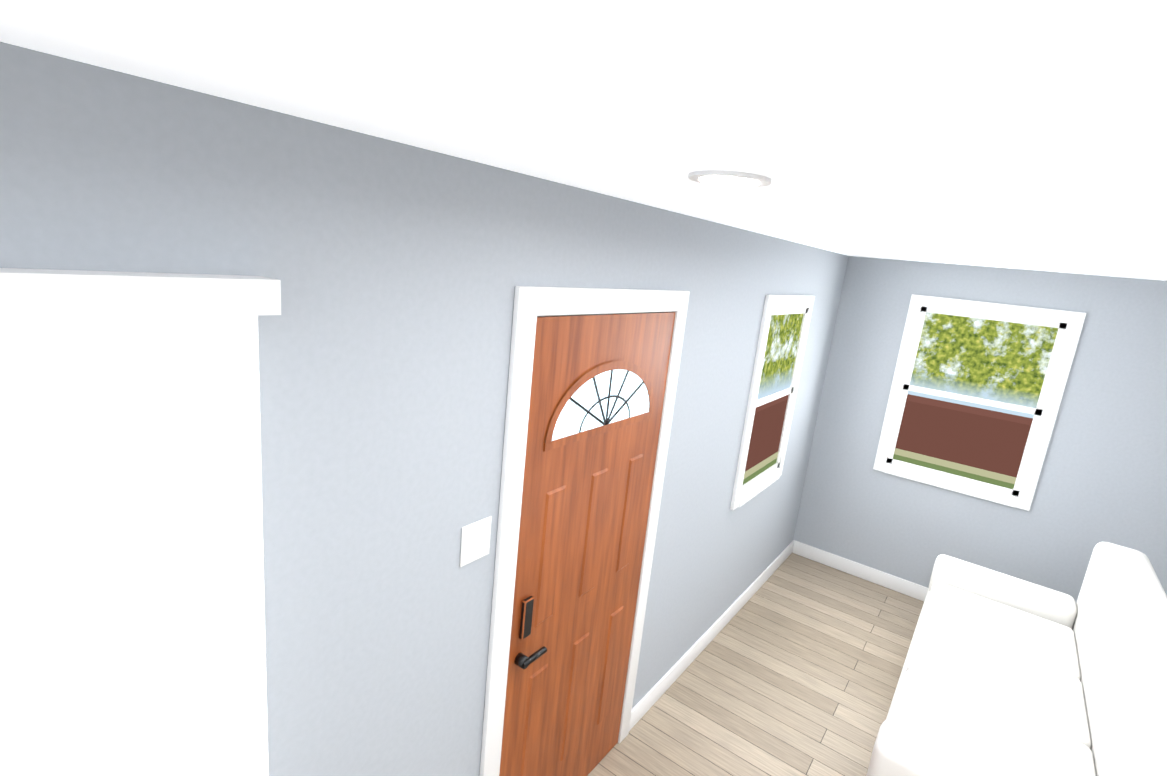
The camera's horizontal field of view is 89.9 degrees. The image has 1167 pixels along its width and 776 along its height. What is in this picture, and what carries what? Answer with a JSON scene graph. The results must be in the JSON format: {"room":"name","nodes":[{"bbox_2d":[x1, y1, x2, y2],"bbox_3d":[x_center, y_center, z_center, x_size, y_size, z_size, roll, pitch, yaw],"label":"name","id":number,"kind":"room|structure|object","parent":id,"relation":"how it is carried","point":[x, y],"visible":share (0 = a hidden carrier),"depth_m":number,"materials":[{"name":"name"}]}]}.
{"room":"living room","nodes":[
{"label":"living room","id":0,"kind":"room"},
{"bbox_2d":[0,42,848,775],"bbox_3d":[-0.469,0.631,1.603,0.120,2.400,7.820,15,16,34],"label":"wall","id":1,"kind":"structure","parent":0,"point":[400,272],"depth_m":1.35,"materials":[{"name":"grey paint"}]},
{"bbox_2d":[0,268,280,775],"bbox_3d":[-1.142,0.925,0.597,0.069,2.100,1.650,15,16,34],"label":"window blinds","id":2,"kind":"object","parent":1,"relation":"attached to","point":[132,624],"visible":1,"depth_m":0.92,"materials":[{"name":"white"}]},
{"bbox_2d":[460,516,491,566],"bbox_3d":[-0.302,0.432,1.649,0.007,0.120,0.110,15,16,34],"label":"switch plate","id":3,"kind":"object","parent":1,"relation":"attached to","point":[475,541],"visible":1,"depth_m":1.64,"materials":[{"name":"white plastic"}]},
{"bbox_2d":[479,286,689,775],"bbox_3d":[0.017,0.695,2.186,0.019,2.115,1.000,15,16,34],"label":"door frame","id":4,"kind":"structure","parent":1,"relation":"attached to","point":[531,303],"depth_m":1.82,"materials":[{"name":"white wood"}]},
{"bbox_2d":[499,312,675,775],"bbox_3d":[0.028,0.737,2.184,0.053,2.022,0.830,15,16,34],"label":"front door","id":5,"kind":"structure","parent":1,"relation":"in","point":[598,385],"depth_m":2.09,"materials":[{"name":"brown wood"}]},
{"bbox_2d":[629,540,796,730],"bbox_3d":[0.968,1.457,3.810,0.016,0.110,2.520,15,16,34],"label":"baseboard","id":6,"kind":"structure","parent":1,"relation":"attached to","point":[651,697],"depth_m":3.44,"materials":[{"name":"white wood"}]},
{"bbox_2d":[730,295,814,509],"bbox_3d":[1.169,0.055,3.561,0.030,1.230,0.850,15,16,34],"label":"window","id":7,"kind":"structure","parent":1,"relation":"in","point":[778,362],"depth_m":3.53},
{"bbox_2d":[0,0,1166,280],"bbox_3d":[3.477,0.464,-1.384,9.720,0.030,7.820,15,16,34],"label":"ceiling","id":8,"kind":"structure","parent":0,"point":[1020,134],"depth_m":0.68,"materials":[{"name":"white paint"}]},
{"bbox_2d":[688,170,771,187],"bbox_3d":[0.303,-0.433,1.216,0.170,0.010,0.170,15,16,34],"label":"recessed light","id":9,"kind":"object","parent":8,"relation":"in","point":[725,178],"visible":1,"depth_m":1.18,"materials":[{"name":"white plastic"}]},
{"bbox_2d":[905,255,937,258],"bbox_3d":[1.946,-0.756,3.372,0.170,0.010,0.170,15,16,34],"label":"recessed light","id":10,"kind":"object","parent":8,"relation":"in","point":[922,256],"visible":1,"depth_m":3.32,"materials":[{"name":"white plastic"}]},
{"bbox_2d":[588,553,923,775],"bbox_3d":[0.683,2.162,0.969,3.320,0.060,7.820,15,16,34],"label":"floor","id":11,"kind":"structure","parent":0,"point":[794,667],"depth_m":3.23,"materials":[{"name":"beige wood"}]},
{"bbox_2d":[866,542,1166,775],"bbox_3d":[1.970,1.367,2.641,0.900,1.000,2.000,15,16,34],"label":"sofa","id":12,"kind":"object","parent":11,"relation":"on","point":[1002,674],"visible":1,"depth_m":2.49,"materials":[{"name":"white fabric"}]},
{"bbox_2d":[793,256,1166,601],"bbox_3d":[3.172,0.527,3.703,3.260,2.400,0.120,15,16,34],"label":"wall","id":13,"kind":"structure","parent":0,"point":[1103,476],"depth_m":3.86,"materials":[{"name":"grey paint"}]},
{"bbox_2d":[793,541,928,600],"bbox_3d":[2.967,1.632,3.939,3.129,0.110,0.014,15,16,34],"label":"baseboard","id":14,"kind":"structure","parent":13,"relation":"attached to","point":[914,590],"depth_m":4.51,"materials":[{"name":"white wood"}]},
{"bbox_2d":[873,294,1085,510],"bbox_3d":[2.610,0.075,3.962,0.950,1.300,0.030,15,16,34],"label":"window","id":15,"kind":"structure","parent":13,"relation":"in","point":[1002,361],"depth_m":3.94,"materials":[{"name":"glass"}]}
]}

